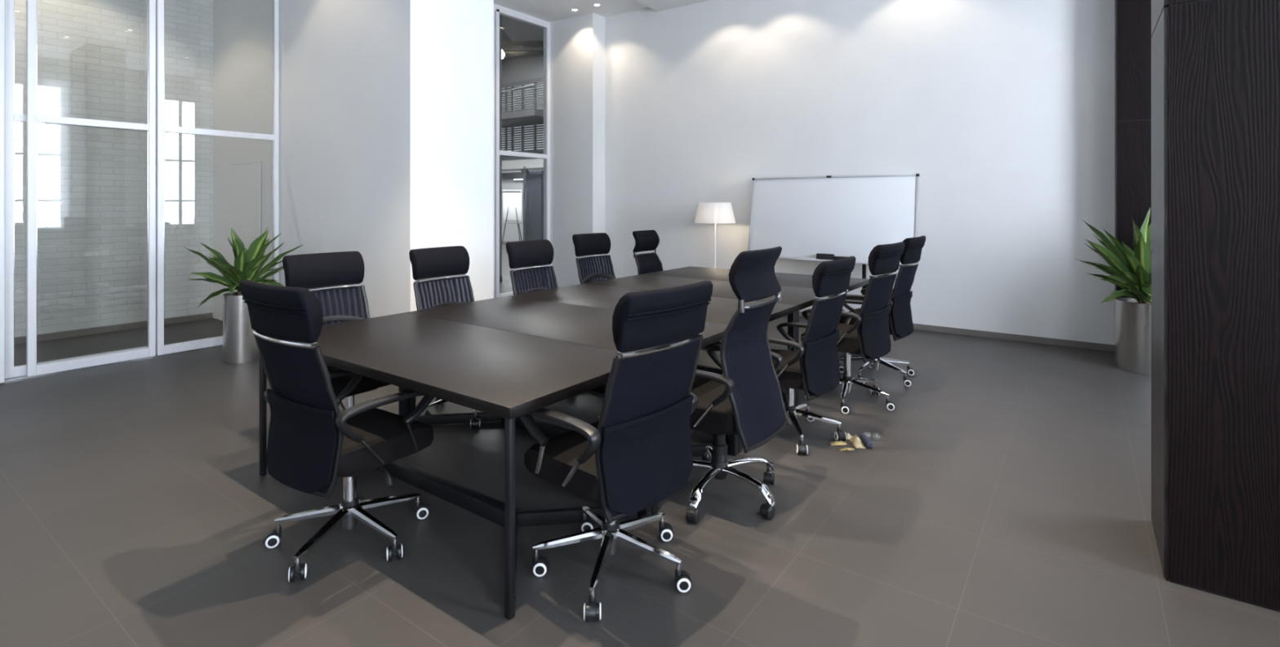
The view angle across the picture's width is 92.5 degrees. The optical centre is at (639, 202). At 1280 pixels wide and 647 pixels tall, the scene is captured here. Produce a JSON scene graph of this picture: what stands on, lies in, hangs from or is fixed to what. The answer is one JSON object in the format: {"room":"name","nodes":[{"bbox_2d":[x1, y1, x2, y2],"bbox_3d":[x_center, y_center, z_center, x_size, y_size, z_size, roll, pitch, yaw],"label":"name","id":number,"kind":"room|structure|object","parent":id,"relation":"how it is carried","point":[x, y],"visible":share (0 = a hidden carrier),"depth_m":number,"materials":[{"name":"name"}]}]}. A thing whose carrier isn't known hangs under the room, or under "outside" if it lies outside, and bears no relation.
{"room":"conference room","nodes":[
{"label":"conference room","id":0,"kind":"room"},
{"bbox_2d":[14,0,213,337],"bbox_3d":[-7.889,-0.905,4.620,0.200,4.750,8.050,0,0,36],"label":"wall","id":1,"kind":"structure","parent":0,"point":[91,55],"depth_m":6.99,"materials":[{"name":"clear glass"}]},
{"bbox_2d":[14,312,212,344],"bbox_3d":[-7.688,1.435,4.715,0.015,0.070,7.640,0,0,36],"label":"baseboard","id":2,"kind":"structure","parent":1,"relation":"attached to","point":[42,337],"depth_m":6.96,"materials":[{"name":"beige stone"}]},
{"bbox_2d":[213,0,493,320],"bbox_3d":[-3.533,-0.905,7.012,4.460,4.750,0.930,0,0,36],"label":"wall","id":3,"kind":"structure","parent":0,"point":[386,107],"depth_m":5.92,"materials":[{"name":"white paint"}]},
{"bbox_2d":[26,0,155,377],"bbox_3d":[-4.888,-0.756,5.495,0.050,4.428,0.875,0,0,36],"label":"door","id":4,"kind":"structure","parent":3,"relation":"in","point":[33,369],"depth_m":5.33,"materials":[{"name":"white metal"}]},
{"bbox_2d":[4,345,222,382],"bbox_3d":[-6.277,1.465,3.640,0.120,0.010,7.750,0,0,36],"label":"trim","id":5,"kind":"structure","parent":3,"relation":"attached to","point":[156,356],"depth_m":5.48,"materials":[{"name":"grey metal"}]},
{"bbox_2d":[4,0,146,378],"bbox_3d":[-4.969,-0.756,5.502,0.050,4.428,1.040,0,0,36],"label":"door","id":6,"kind":"structure","parent":5,"relation":"on","point":[11,371],"depth_m":5.09,"materials":[{"name":"white metal"}]},
{"bbox_2d":[155,0,279,355],"bbox_3d":[-4.303,-0.756,6.304,0.050,4.428,1.090,0,0,36],"label":"door","id":7,"kind":"structure","parent":3,"relation":"in","point":[161,349],"depth_m":5.90,"materials":[{"name":"white metal"}]},
{"bbox_2d":[228,162,262,293],"bbox_3d":[-4.693,0.502,7.234,0.852,1.936,0.068,0,0,36],"label":"door","id":8,"kind":"structure","parent":3,"relation":"in","point":[245,180],"depth_m":7.22,"materials":[{"name":"white paint"}]},
{"bbox_2d":[499,14,502,276],"bbox_3d":[-3.745,-2.030,10.015,0.200,7.000,3.690,0,0,36],"label":"wall","id":9,"kind":"structure","parent":0,"point":[500,15],"depth_m":11.43,"materials":[{"name":"grey paint"}]},
{"bbox_2d":[502,173,523,241],"bbox_3d":[-4.695,0.170,23.087,2.550,2.600,0.050,0,0,36],"label":"panel","id":10,"kind":"object","parent":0,"point":[511,232],"depth_m":23.15,"materials":[{"name":"paint"}]},
{"bbox_2d":[502,53,543,160],"bbox_3d":[-5.081,-2.130,16.192,13.200,7.200,12.300,0,0,36],"label":"wall","id":11,"kind":"structure","parent":0,"point":[528,66],"depth_m":22.93,"materials":[{"name":"white paint"}]},
{"bbox_2d":[502,77,543,153],"bbox_3d":[-4.375,-3.180,22.803,2.670,2.700,0.125,0,0,36],"label":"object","id":12,"kind":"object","parent":11,"relation":"in","point":[531,150],"depth_m":22.71,"materials":[{"name":"paint"}]},
{"bbox_2d":[502,77,543,112],"bbox_3d":[-4.309,-3.909,22.613,2.152,1.140,0.095,0,0,36],"label":"window blind","id":13,"kind":"object","parent":12,"relation":"attached to","point":[523,82],"depth_m":22.54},
{"bbox_2d":[502,122,543,151],"bbox_3d":[-4.309,-2.425,22.613,2.152,0.907,0.095,0,0,36],"label":"window blind","id":14,"kind":"object","parent":12,"relation":"attached to","point":[533,125],"depth_m":22.57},
{"bbox_2d":[502,158,543,173],"bbox_3d":[-4.372,-1.355,22.637,3.200,0.450,0.380,0,0,36],"label":"trim","id":15,"kind":"structure","parent":11,"relation":"attached to","point":[528,163],"depth_m":22.38,"materials":[{"name":"grey paint"}]},
{"bbox_2d":[502,166,543,240],"bbox_3d":[-4.412,0.095,21.729,3.000,2.750,0.120,0,0,36],"label":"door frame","id":16,"kind":"structure","parent":11,"relation":"in","point":[524,170],"depth_m":21.43,"materials":[{"name":"grey metal"}]},
{"bbox_2d":[502,84,543,127],"bbox_3d":[-5.136,-3.397,22.348,5.303,1.034,1.685,0,0,36],"label":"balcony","id":17,"kind":"structure","parent":11,"relation":"attached to","point":[532,116],"depth_m":20.77,"materials":[{"name":"paint"}]},
{"bbox_2d":[502,15,543,59],"bbox_3d":[-5.081,-5.630,16.192,13.200,0.200,12.300,0,0,36],"label":"ceiling","id":18,"kind":"structure","parent":0,"point":[516,30],"depth_m":19.94,"materials":[{"name":"grey paint"}]},
{"bbox_2d":[502,29,543,53],"bbox_3d":[-2.872,-4.435,14.268,4.181,2.189,0.505,0,0,15],"label":"roof truss","id":19,"kind":"object","parent":18,"relation":"hanging from","point":[507,42],"visible":0.08,"depth_m":14.22,"materials":[{"name":"paint"}]},
{"bbox_2d":[493,0,708,22],"bbox_3d":[-1.756,-3.085,3.119,12.100,0.390,12.800,0,0,36],"label":"ceiling","id":20,"kind":"structure","parent":0,"point":[548,11],"depth_m":9.30,"materials":[{"name":"white paint"}]},
{"bbox_2d":[592,3,600,6],"bbox_3d":[-0.649,-2.983,9.228,0.116,0.012,0.116,0,0,36],"label":"recessed light","id":21,"kind":"object","parent":20,"relation":"in","point":[594,4],"visible":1,"depth_m":9.21,"materials":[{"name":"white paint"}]},
{"bbox_2d":[0,241,1279,646],"bbox_3d":[-2.620,1.530,12.255,25.400,0.120,27.200,0,0,36],"label":"floor","id":22,"kind":"structure","parent":0,"point":[1003,498],"depth_m":2.76,"materials":[{"name":"grey tile"}]},
{"bbox_2d":[0,0,4,383],"bbox_3d":[-5.530,-0.756,4.495,0.050,4.428,1.212,0,0,36],"label":"door","id":23,"kind":"structure","parent":22,"relation":"on","point":[2,2],"depth_m":4.96,"materials":[{"name":"white metal"}]},
{"bbox_2d":[184,226,302,364],"bbox_3d":[-3.711,0.847,5.741,0.796,1.247,0.762,0,0,36],"label":"potted plant","id":24,"kind":"object","parent":22,"relation":"on","point":[239,344],"visible":0.75,"depth_m":5.62,"materials":[{"name":"green plant"}]},
{"bbox_2d":[282,251,390,409],"bbox_3d":[-1.791,0.895,3.731,0.660,1.149,0.615,0,0,36],"label":"office chair","id":25,"kind":"object","parent":22,"relation":"on","point":[340,304],"visible":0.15,"depth_m":3.88,"materials":[{"name":"black fabric"}]},
{"bbox_2d":[240,280,434,582],"bbox_3d":[-1.261,0.893,2.647,0.622,1.154,0.706,0,0,34],"label":"office chair","id":26,"kind":"object","parent":22,"relation":"on","point":[312,444],"visible":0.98,"depth_m":2.44,"materials":[{"name":"black fabric"}]},
{"bbox_2d":[408,245,480,428],"bbox_3d":[-1.233,0.898,4.317,0.676,1.144,0.636,0,0,32],"label":"office chair","id":27,"kind":"object","parent":22,"relation":"on","point":[431,267],"visible":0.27,"depth_m":4.42,"materials":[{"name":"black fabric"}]},
{"bbox_2d":[259,312,651,620],"bbox_3d":[-1.001,1.095,3.089,1.980,0.750,0.882,0,0,36],"label":"conference table","id":28,"kind":"object","parent":22,"relation":"on","point":[508,375],"visible":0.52,"depth_m":2.81,"materials":[{"name":"black wood"}]},
{"bbox_2d":[502,190,522,244],"bbox_3d":[-4.354,0.513,21.656,0.751,1.926,0.881,0,0,16],"label":"flip chart","id":29,"kind":"object","parent":22,"relation":"on","point":[512,199],"visible":0.98,"depth_m":21.31,"materials":[{"name":"white paper"}]},
{"bbox_2d":[525,170,543,240],"bbox_3d":[-3.566,0.170,21.790,0.900,2.600,0.750,0,0,36],"label":"column","id":30,"kind":"structure","parent":22,"relation":"on","point":[534,179],"depth_m":21.40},
{"bbox_2d":[506,239,574,396],"bbox_3d":[-0.706,0.893,4.943,0.665,1.154,0.663,0,0,27],"label":"office chair","id":31,"kind":"object","parent":22,"relation":"on","point":[535,254],"visible":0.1,"depth_m":5.08,"materials":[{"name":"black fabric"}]},
{"bbox_2d":[406,296,738,514],"bbox_3d":[-0.481,1.095,3.808,1.980,0.750,0.887,0,0,36],"label":"conference table","id":32,"kind":"object","parent":22,"relation":"on","point":[567,322],"visible":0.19,"depth_m":3.84,"materials":[{"name":"black wood"}]},
{"bbox_2d":[572,232,616,284],"bbox_3d":[-0.261,0.888,5.932,0.682,1.164,0.626,0,0,38],"label":"office chair","id":33,"kind":"object","parent":22,"relation":"on","point":[597,267],"visible":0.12,"depth_m":6.08,"materials":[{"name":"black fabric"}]},
{"bbox_2d":[519,280,712,622],"bbox_3d":[-0.078,0.888,2.467,0.668,1.164,0.652,0,0,43],"label":"office chair","id":34,"kind":"object","parent":22,"relation":"on","point":[637,455],"visible":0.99,"depth_m":2.27,"materials":[{"name":"black fabric"}]},
{"bbox_2d":[632,230,662,275],"bbox_3d":[0.258,0.890,6.736,0.628,1.160,0.633,0,0,34],"label":"office chair","id":35,"kind":"object","parent":22,"relation":"on","point":[645,240],"visible":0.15,"depth_m":6.86,"materials":[{"name":"black fabric"}]},
{"bbox_2d":[508,284,796,453],"bbox_3d":[0.040,1.095,4.529,1.980,0.750,0.887,0,0,36],"label":"conference table","id":36,"kind":"object","parent":22,"relation":"on","point":[720,310],"visible":0.29,"depth_m":4.51,"materials":[{"name":"black wood"}]},
{"bbox_2d":[584,274,816,405],"bbox_3d":[0.563,1.095,5.253,1.980,0.750,0.892,0,0,36],"label":"conference table","id":37,"kind":"object","parent":22,"relation":"on","point":[803,298],"visible":0.27,"depth_m":5.21,"materials":[{"name":"black wood"}]},
{"bbox_2d":[694,202,735,268],"bbox_3d":[1.002,0.733,8.183,0.548,1.475,0.548,0,0,36],"label":"floor lamp","id":38,"kind":"object","parent":22,"relation":"on","point":[714,213],"visible":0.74,"depth_m":7.98,"materials":[{"name":"white fabric"}]},
{"bbox_2d":[685,246,787,524],"bbox_3d":[0.385,0.845,3.082,0.657,1.250,0.659,0,0,36],"label":"office chair","id":39,"kind":"object","parent":22,"relation":"on","point":[746,402],"visible":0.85,"depth_m":2.91,"materials":[{"name":"black fabric"}]},
{"bbox_2d":[644,266,869,363],"bbox_3d":[1.098,1.095,5.995,1.980,0.750,0.932,0,0,36],"label":"conference table","id":40,"kind":"object","parent":22,"relation":"on","point":[803,281],"visible":0.18,"depth_m":5.95,"materials":[{"name":"black wood"}]},
{"bbox_2d":[768,256,855,454],"bbox_3d":[0.990,0.903,3.896,0.672,1.134,0.646,0,0,39],"label":"office chair","id":41,"kind":"object","parent":22,"relation":"on","point":[814,370],"visible":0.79,"depth_m":3.66,"materials":[{"name":"black fabric"}]},
{"bbox_2d":[747,173,919,301],"bbox_3d":[2.242,0.569,7.373,2.032,1.801,0.520,0,0,36],"label":"whiteboard","id":42,"kind":"object","parent":22,"relation":"on","point":[848,215],"visible":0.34,"depth_m":7.36,"materials":[{"name":"white plastic"}]},
{"bbox_2d":[777,257,867,264],"bbox_3d":[2.188,0.689,7.298,1.240,0.026,0.086,0,-8,36],"label":"tray","id":43,"kind":"object","parent":42,"relation":"on","point":[860,261],"depth_m":7.36,"materials":[{"name":"silver metal"}]},
{"bbox_2d":[816,253,834,260],"bbox_3d":[2.206,0.647,7.297,0.210,0.088,0.060,0,0,36],"label":"eraser","id":44,"kind":"object","parent":42,"relation":"on","point":[819,256],"visible":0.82,"depth_m":7.27,"materials":[{"name":"black plastic"}]},
{"bbox_2d":[834,256,847,260],"bbox_3d":[2.371,0.659,7.176,0.190,0.066,0.057,0,0,36],"label":"eraser","id":45,"kind":"object","parent":42,"relation":"on","point":[835,257],"visible":0.32,"depth_m":7.17,"materials":[{"name":"black plastic"}]},
{"bbox_2d":[829,440,847,445],"bbox_3d":[1.208,1.458,3.728,0.105,0.019,0.050,0,0,-10],"label":"wrapper","id":46,"kind":"object","parent":22,"relation":"on","point":[834,443],"visible":1,"depth_m":3.71,"materials":[{"name":"yellow paper"}]},
{"bbox_2d":[840,447,854,451],"bbox_3d":[1.230,1.461,3.640,0.092,0.013,0.029,0,0,-7],"label":"strip","id":47,"kind":"object","parent":22,"relation":"on","point":[845,448],"visible":1,"depth_m":3.63,"materials":[{"name":"beige paper"}]},
{"bbox_2d":[845,432,852,439],"bbox_3d":[1.292,1.450,3.828,0.077,0.035,0.066,0,0,24],"label":"wrapper","id":48,"kind":"object","parent":22,"relation":"on","point":[848,436],"visible":0.5,"depth_m":3.81,"materials":[{"name":"beige paper"}]},
{"bbox_2d":[800,241,905,414],"bbox_3d":[1.574,0.878,4.525,0.638,1.184,0.618,0,0,42],"label":"office chair","id":49,"kind":"object","parent":22,"relation":"on","point":[868,338],"visible":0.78,"depth_m":4.32,"materials":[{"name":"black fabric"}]},
{"bbox_2d":[849,434,866,448],"bbox_3d":[1.322,1.443,3.737,0.061,0.049,0.158,0,0,3],"label":"wrapper","id":50,"kind":"object","parent":22,"relation":"on","point":[855,441],"visible":1,"depth_m":3.71,"materials":[{"name":"beige paper"}]},
{"bbox_2d":[860,433,872,448],"bbox_3d":[1.378,1.449,3.735,0.032,0.038,0.150,0,0,3],"label":"packet","id":51,"kind":"object","parent":22,"relation":"on","point":[864,437],"visible":1,"depth_m":3.70,"materials":[{"name":"blue plastic"}]},
{"bbox_2d":[839,235,925,386],"bbox_3d":[2.014,0.873,5.166,0.676,1.194,0.630,0,0,39],"label":"office chair","id":52,"kind":"object","parent":22,"relation":"on","point":[900,317],"visible":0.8,"depth_m":4.97,"materials":[{"name":"black fabric"}]},
{"bbox_2d":[1075,207,1151,375],"bbox_3d":[4.394,0.755,5.360,1.099,1.431,0.519,0,0,0],"label":"potted plant","id":53,"kind":"object","parent":22,"relation":"on","point":[1130,270],"visible":0.7,"depth_m":5.33,"materials":[{"name":"green plant"}]},
{"bbox_2d":[1115,0,1151,297],"bbox_3d":[5.039,-0.710,5.597,1.100,4.360,0.335,0,0,36],"label":"pillar","id":54,"kind":"structure","parent":22,"relation":"on","point":[1133,37],"depth_m":5.72,"materials":[{"name":"black wood"}]},
{"bbox_2d":[1151,0,1279,612],"bbox_3d":[2.650,-0.710,2.290,1.100,4.360,0.565,0,0,36],"label":"pillar","id":55,"kind":"structure","parent":22,"relation":"on","point":[1215,64],"depth_m":2.30,"materials":[{"name":"black wood"}]},
{"bbox_2d":[550,0,1115,345],"bbox_3d":[2.689,-0.905,7.470,9.990,4.750,0.540,0,0,36],"label":"wall","id":56,"kind":"structure","parent":0,"point":[1003,111],"depth_m":7.38,"materials":[{"name":"white paint"}]},
{"bbox_2d":[799,311,1115,351],"bbox_3d":[2.064,1.438,7.949,6.477,0.065,0.015,0,0,36],"label":"baseboard","id":57,"kind":"structure","parent":56,"relation":"attached to","point":[1103,347],"depth_m":6.53,"materials":[{"name":"beige stone"}]},
{"bbox_3d":[-2.839,-0.760,8.349,0.120,4.460,2.050,0,0,36],"label":"wall window","id":58,"kind":"structure","parent":0,"visible":0},
{"bbox_2d":[493,4,550,297],"bbox_3d":[-1.885,-0.760,9.682,0.085,4.460,1.230,0,0,36],"label":"window","id":59,"kind":"structure","parent":58,"relation":"attached to","point":[498,10],"depth_m":9.38,"materials":[{"name":"white metal"}]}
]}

